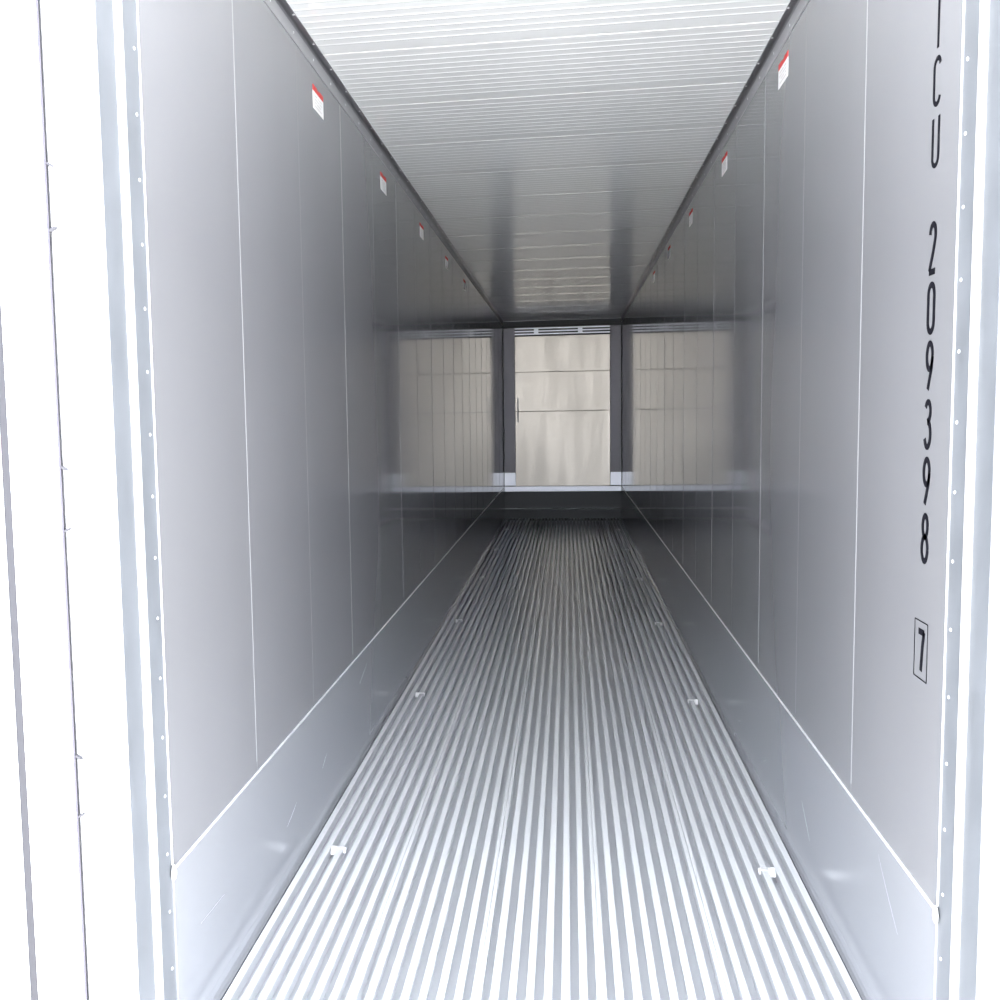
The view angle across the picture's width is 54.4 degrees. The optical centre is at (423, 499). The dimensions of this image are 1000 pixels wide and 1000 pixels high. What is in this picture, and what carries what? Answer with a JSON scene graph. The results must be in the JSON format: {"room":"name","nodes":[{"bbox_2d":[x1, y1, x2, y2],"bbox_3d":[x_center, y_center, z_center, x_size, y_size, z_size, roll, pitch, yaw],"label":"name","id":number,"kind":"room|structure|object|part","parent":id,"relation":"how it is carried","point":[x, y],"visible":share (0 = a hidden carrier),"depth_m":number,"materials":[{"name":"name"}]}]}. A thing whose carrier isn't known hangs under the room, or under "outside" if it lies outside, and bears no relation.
{"room":"refrigerated shipping container","nodes":[
{"label":"refrigerated shipping container","id":0,"kind":"room"},
{"bbox_2d":[138,0,504,865],"bbox_3d":[0.255,-0.558,7.534,0.061,2.715,11.286,0,5,8],"label":"wall","id":1,"kind":"structure","parent":0,"point":[329,392],"depth_m":2.78,"materials":[{"name":"grey metal"}]},
{"bbox_2d":[38,0,176,999],"bbox_3d":[-0.611,0.028,1.896,0.118,2.885,0.184,0,5,8],"label":"door frame","id":2,"kind":"structure","parent":1,"relation":"attached to","point":[90,49],"depth_m":1.83,"materials":[{"name":"metal"}]},
{"bbox_2d":[0,0,86,999],"bbox_3d":[-1.096,-0.020,1.666,0.919,2.735,0.080,-3,5,-21],"label":"door","id":3,"kind":"structure","parent":2,"relation":"attached to","point":[42,945],"depth_m":1.80,"materials":[{"name":"white paint"}]},
{"bbox_3d":[-0.532,-0.090,2.253,0.060,2.715,0.566,0,5,8],"label":"wall panel","id":4,"kind":"part","parent":1,"relation":"part of","materials":[{"name":"white metal"}]},
{"bbox_3d":[-0.404,-0.166,3.111,0.061,2.715,1.172,0,5,8],"label":"wall panel","id":5,"kind":"part","parent":1,"relation":"part of","materials":[{"name":"grey metal"}]},
{"bbox_2d":[312,84,323,119],"bbox_3d":[-0.355,-1.341,3.266,0.002,0.076,0.136,0,5,8],"label":"warning label","id":6,"kind":"object","parent":1,"relation":"attached to","point":[317,97],"visible":1,"depth_m":3.27,"materials":[{"name":"white paper"}]},
{"bbox_2d":[171,487,505,999],"bbox_3d":[0.277,0.518,7.388,0.018,0.454,10.852,0,5,8],"label":"baseboard","id":7,"kind":"structure","parent":1,"relation":"attached to","point":[229,884],"depth_m":2.90,"materials":[{"name":"silver metal"}]},
{"bbox_3d":[-0.232,-0.269,4.268,0.061,2.715,1.172,0,5,8],"label":"wall panel","id":8,"kind":"part","parent":1,"relation":"part of","materials":[{"name":"grey metal"}]},
{"bbox_2d":[263,0,503,324],"bbox_3d":[0.240,-1.813,7.195,0.023,0.058,10.835,0,5,8],"label":"trim","id":9,"kind":"structure","parent":1,"relation":"attached to","point":[281,9],"depth_m":3.80,"materials":[{"name":"grey metal"}]},
{"bbox_2d":[380,171,386,195],"bbox_3d":[-0.183,-1.444,4.422,0.002,0.076,0.136,0,5,8],"label":"warning label","id":10,"kind":"object","parent":1,"relation":"attached to","point":[382,178],"visible":1,"depth_m":4.42,"materials":[{"name":"white paper"}]},
{"bbox_3d":[-0.060,-0.371,5.424,0.061,2.715,1.172,0,5,8],"label":"wall panel","id":11,"kind":"part","parent":1,"relation":"part of","materials":[{"name":"grey metal"}]},
{"bbox_2d":[420,223,423,239],"bbox_3d":[-0.011,-1.546,5.579,0.002,0.076,0.136,0,5,8],"label":"warning label","id":12,"kind":"object","parent":1,"relation":"attached to","point":[421,226],"visible":1,"depth_m":5.57,"materials":[{"name":"white paper"}]},
{"bbox_3d":[0.113,-0.474,6.581,0.061,2.715,1.172,0,5,8],"label":"wall panel","id":13,"kind":"part","parent":1,"relation":"part of","materials":[{"name":"grey metal"}]},
{"bbox_2d":[445,256,447,268],"bbox_3d":[0.161,-1.649,6.736,0.002,0.076,0.136,0,5,8],"label":"warning label","id":14,"kind":"object","parent":1,"relation":"attached to","point":[446,258],"visible":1,"depth_m":6.71,"materials":[{"name":"white paper"}]},
{"bbox_3d":[0.285,-0.577,7.738,0.061,2.715,1.172,0,5,8],"label":"wall panel","id":15,"kind":"part","parent":1,"relation":"part of","materials":[{"name":"grey metal"}]},
{"bbox_3d":[0.457,-0.679,8.894,0.061,2.715,1.172,0,5,8],"label":"wall panel","id":16,"kind":"part","parent":1,"relation":"part of","materials":[{"name":"beige metal"}]},
{"bbox_3d":[0.629,-0.782,10.051,0.061,2.715,1.172,0,5,8],"label":"wall panel","id":17,"kind":"part","parent":1,"relation":"part of","materials":[{"name":"beige metal"}]},
{"bbox_3d":[0.801,-0.884,11.208,0.061,2.715,1.172,0,5,8],"label":"wall panel","id":18,"kind":"part","parent":1,"relation":"part of","materials":[{"name":"grey metal"}]},
{"bbox_3d":[0.985,-0.994,12.441,0.061,2.715,1.327,0,5,8],"label":"wall panel","id":19,"kind":"part","parent":1,"relation":"part of","materials":[{"name":"grey metal"}]},
{"bbox_2d":[286,0,790,320],"bbox_3d":[0.995,-1.886,7.217,1.511,0.061,11.464,0,5,8],"label":"ceiling","id":20,"kind":"structure","parent":0,"point":[555,145],"depth_m":3.91,"materials":[{"name":"white paint"}]},
{"bbox_3d":[0.347,-1.475,2.861,1.509,0.013,0.554,0,5,8],"label":"panel","id":21,"kind":"part","parent":20,"relation":"part of","materials":[{"name":"white paint"}]},
{"bbox_3d":[0.429,-1.525,3.416,1.509,0.013,0.554,0,5,8],"label":"panel","id":22,"kind":"part","parent":20,"relation":"part of","materials":[{"name":"white paint"}]},
{"bbox_3d":[0.512,-1.574,3.972,1.509,0.013,0.554,0,5,8],"label":"panel","id":23,"kind":"part","parent":20,"relation":"part of","materials":[{"name":"white paint"}]},
{"bbox_3d":[0.595,-1.623,4.528,1.509,0.013,0.554,0,5,8],"label":"panel","id":24,"kind":"part","parent":20,"relation":"part of","materials":[{"name":"white paint"}]},
{"bbox_3d":[0.678,-1.673,5.083,1.509,0.013,0.554,0,5,8],"label":"panel","id":25,"kind":"part","parent":20,"relation":"part of","materials":[{"name":"white paint"}]},
{"bbox_3d":[0.760,-1.722,5.639,1.509,0.013,0.554,0,5,8],"label":"panel","id":26,"kind":"part","parent":20,"relation":"part of","materials":[{"name":"white paint"}]},
{"bbox_3d":[0.843,-1.771,6.195,1.509,0.013,0.554,0,5,8],"label":"panel","id":27,"kind":"part","parent":20,"relation":"part of","materials":[{"name":"white paint"}]},
{"bbox_3d":[0.926,-1.820,6.750,1.509,0.013,0.554,0,5,8],"label":"panel","id":28,"kind":"part","parent":20,"relation":"part of","materials":[{"name":"white paint"}]},
{"bbox_3d":[1.008,-1.870,7.306,1.509,0.013,0.554,0,5,8],"label":"panel","id":29,"kind":"part","parent":20,"relation":"part of","materials":[{"name":"white paint"}]},
{"bbox_3d":[1.091,-1.919,7.862,1.509,0.013,0.554,0,5,8],"label":"panel","id":30,"kind":"part","parent":20,"relation":"part of","materials":[{"name":"white paint"}]},
{"bbox_3d":[1.174,-1.968,8.418,1.509,0.013,0.554,0,5,8],"label":"panel","id":31,"kind":"part","parent":20,"relation":"part of","materials":[{"name":"white paint"}]},
{"bbox_3d":[1.257,-2.018,8.973,1.509,0.013,0.554,0,5,8],"label":"panel","id":32,"kind":"part","parent":20,"relation":"part of","materials":[{"name":"white paint"}]},
{"bbox_3d":[1.339,-2.067,9.529,1.509,0.013,0.554,0,5,8],"label":"panel","id":33,"kind":"part","parent":20,"relation":"part of","materials":[{"name":"white paint"}]},
{"bbox_3d":[1.505,-2.166,10.641,1.509,0.013,0.554,0,5,8],"label":"panel","id":34,"kind":"part","parent":20,"relation":"part of","materials":[{"name":"white paint"}]},
{"bbox_3d":[1.422,-2.116,10.085,1.509,0.013,0.554,0,5,8],"label":"panel","id":35,"kind":"part","parent":20,"relation":"part of","materials":[{"name":"white paint"}]},
{"bbox_3d":[1.670,-2.264,11.752,1.509,0.013,0.554,0,5,8],"label":"panel","id":36,"kind":"part","parent":20,"relation":"part of","materials":[{"name":"white paint"}]},
{"bbox_3d":[1.587,-2.215,11.196,1.509,0.013,0.554,0,5,8],"label":"panel","id":37,"kind":"part","parent":20,"relation":"part of","materials":[{"name":"white paint"}]},
{"bbox_3d":[1.753,-2.313,12.308,1.509,0.013,0.554,0,5,8],"label":"panel","id":38,"kind":"part","parent":20,"relation":"part of","materials":[{"name":"white paint"}]},
{"bbox_2d":[222,518,860,999],"bbox_3d":[1.037,0.750,7.419,1.511,0.100,11.414,0,5,8],"label":"floor","id":39,"kind":"structure","parent":0,"point":[554,817],"depth_m":3.19,"materials":[{"name":"silver metal"}]},
{"bbox_2d":[331,846,345,854],"bbox_3d":[-0.268,1.107,3.059,0.048,0.021,0.023,0,5,8],"label":"clip","id":40,"kind":"object","parent":39,"relation":"on","point":[333,848],"visible":0.96,"depth_m":3.06,"materials":[{"name":"silver metal"}]},
{"bbox_2d":[415,692,424,697],"bbox_3d":[-0.016,0.957,4.753,0.048,0.021,0.023,0,5,8],"label":"clip","id":41,"kind":"object","parent":39,"relation":"on","point":[417,693],"visible":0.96,"depth_m":4.75,"materials":[{"name":"silver metal"}]},
{"bbox_2d":[687,699,697,704],"bbox_3d":[1.267,0.951,4.562,0.048,0.021,0.023,0,5,8],"label":"clip","id":42,"kind":"object","parent":39,"relation":"on","point":[694,700],"visible":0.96,"depth_m":4.56,"materials":[{"name":"silver metal"}]},
{"bbox_2d":[758,867,775,876],"bbox_3d":[1.015,1.101,2.867,0.048,0.021,0.023,0,5,8],"label":"clip","id":43,"kind":"object","parent":39,"relation":"on","point":[771,870],"visible":0.96,"depth_m":2.87,"materials":[{"name":"silver metal"}]},
{"bbox_2d":[503,318,620,520],"bbox_3d":[1.793,-1.022,12.535,1.502,2.588,0.080,0,5,8],"label":"bulkhead","id":44,"kind":"object","parent":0,"point":[563,461],"visible":1,"depth_m":12.52,"materials":[{"name":"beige metal"}]},
{"bbox_3d":[1.119,-1.289,12.621,0.146,1.867,0.042,0,5,8],"label":"post","id":45,"kind":"part","parent":44,"relation":"part of","materials":[{"name":"grey metal"}]},
{"bbox_3d":[1.769,-2.308,12.417,1.502,0.005,0.032,0,5,8],"label":"header trim","id":46,"kind":"part","parent":44,"relation":"part of","materials":[{"name":"grey metal"}]},
{"bbox_3d":[1.783,-1.886,12.468,1.211,0.456,0.045,0,5,8],"label":"panel","id":47,"kind":"part","parent":44,"relation":"part of","materials":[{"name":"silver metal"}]},
{"bbox_3d":[1.791,-1.405,12.511,1.211,0.502,0.042,0,5,8],"label":"panel","id":48,"kind":"part","parent":44,"relation":"part of","materials":[{"name":"beige metal"}]},
{"bbox_3d":[1.804,-0.668,12.573,1.211,0.969,0.044,0,5,8],"label":"panel","id":49,"kind":"part","parent":44,"relation":"part of","materials":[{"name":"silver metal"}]},
{"bbox_2d":[515,326,609,336],"bbox_3d":[1.778,-2.169,12.445,1.211,0.108,0.051,0,5,8],"label":"grille","id":50,"kind":"object","parent":44,"relation":"attached to","point":[520,331],"depth_m":12.43,"materials":[{"name":"white metal"}]},
{"bbox_3d":[1.812,0.110,12.629,1.502,0.013,0.028,0,5,8],"label":"lip rail","id":51,"kind":"part","parent":44,"relation":"part of","materials":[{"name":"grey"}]},
{"bbox_3d":[2.464,-1.294,12.420,0.137,1.867,0.042,0,5,8],"label":"post","id":52,"kind":"part","parent":44,"relation":"part of","materials":[{"name":"grey metal"}]},
{"bbox_2d":[514,325,612,485],"bbox_3d":[1.856,-1.053,12.960,1.631,2.715,0.060,0,5,8],"label":"wall","id":53,"kind":"structure","parent":0,"point":[608,325],"depth_m":12.92,"materials":[{"name":"grey metal"}]},
{"bbox_2d":[621,0,962,908],"bbox_3d":[1.807,-0.565,7.302,0.061,2.715,11.286,0,5,8],"label":"wall","id":54,"kind":"structure","parent":0,"point":[786,370],"depth_m":2.55,"materials":[{"name":"grey metal"}]},
{"bbox_3d":[2.538,-1.000,12.209,0.061,2.715,1.327,0,5,8],"label":"wall panel","id":55,"kind":"part","parent":54,"relation":"part of","materials":[{"name":"grey metal"}]},
{"bbox_3d":[2.354,-0.891,10.976,0.061,2.715,1.172,0,5,8],"label":"wall panel","id":56,"kind":"part","parent":54,"relation":"part of","materials":[{"name":"grey metal"}]},
{"bbox_3d":[2.182,-0.789,9.819,0.061,2.715,1.172,0,5,8],"label":"wall panel","id":57,"kind":"part","parent":54,"relation":"part of","materials":[{"name":"grey metal"}]},
{"bbox_3d":[2.010,-0.686,8.663,0.061,2.715,1.172,0,5,8],"label":"wall panel","id":58,"kind":"part","parent":54,"relation":"part of","materials":[{"name":"grey metal"}]},
{"bbox_3d":[1.838,-0.583,7.506,0.061,2.715,1.172,0,5,8],"label":"wall panel","id":59,"kind":"part","parent":54,"relation":"part of","materials":[{"name":"grey metal"}]},
{"bbox_3d":[1.666,-0.481,6.349,0.061,2.715,1.172,0,5,8],"label":"wall panel","id":60,"kind":"part","parent":54,"relation":"part of","materials":[{"name":"grey metal"}]},
{"bbox_2d":[689,208,692,226],"bbox_3d":[1.487,-1.570,5.392,0.002,0.076,0.136,0,5,8],"label":"warning label","id":61,"kind":"object","parent":54,"relation":"attached to","point":[690,213],"visible":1,"depth_m":5.40,"materials":[{"name":"white paper"}]},
{"bbox_3d":[1.494,-0.378,5.193,0.061,2.715,1.172,0,5,8],"label":"wall panel","id":62,"kind":"part","parent":54,"relation":"part of","materials":[{"name":"grey metal"}]},
{"bbox_2d":[620,0,809,321],"bbox_3d":[1.712,-1.819,6.976,0.023,0.058,10.835,0,5,8],"label":"trim","id":63,"kind":"structure","parent":54,"relation":"attached to","point":[795,8],"depth_m":3.89,"materials":[{"name":"grey metal"}]},
{"bbox_2d":[722,152,726,175],"bbox_3d":[1.315,-1.468,4.236,0.002,0.076,0.136,0,5,8],"label":"warning label","id":64,"kind":"object","parent":54,"relation":"attached to","point":[724,159],"visible":1,"depth_m":4.23,"materials":[{"name":"white paper"}]},
{"bbox_3d":[1.321,-0.276,4.036,0.061,2.715,1.172,0,5,8],"label":"wall panel","id":65,"kind":"part","parent":54,"relation":"part of","materials":[{"name":"grey metal"}]},
{"bbox_2d":[620,486,938,999],"bbox_3d":[1.753,0.512,7.168,0.018,0.454,10.852,0,5,8],"label":"baseboard","id":66,"kind":"structure","parent":54,"relation":"attached to","point":[881,924],"depth_m":2.70,"materials":[{"name":"silver metal"}]},
{"bbox_2d":[778,51,787,89],"bbox_3d":[1.143,-1.365,3.079,0.002,0.076,0.136,0,5,8],"label":"warning label","id":67,"kind":"object","parent":54,"relation":"attached to","point":[783,66],"visible":1,"depth_m":3.07,"materials":[{"name":"white paper"}]},
{"bbox_3d":[1.149,-0.173,2.879,0.061,2.715,1.172,0,5,8],"label":"wall panel","id":68,"kind":"part","parent":54,"relation":"part of","materials":[{"name":"grey metal"}]},
{"bbox_3d":[1.022,-0.097,2.021,0.060,2.715,0.566,0,5,8],"label":"wall panel","id":69,"kind":"part","parent":54,"relation":"part of","materials":[{"name":"white metal"}]},
{"bbox_2d":[936,0,999,999],"bbox_3d":[0.994,0.020,1.656,0.118,2.885,0.184,0,5,8],"label":"door frame","id":70,"kind":"structure","parent":54,"relation":"attached to","point":[968,875],"depth_m":1.65,"materials":[{"name":"metal"}]},
{"bbox_3d":[0.996,0.020,1.655,0.114,2.885,0.182,0,5,8],"label":"corner post","id":71,"kind":"part","parent":70,"relation":"part of","materials":[{"name":"white metal"}]}
]}

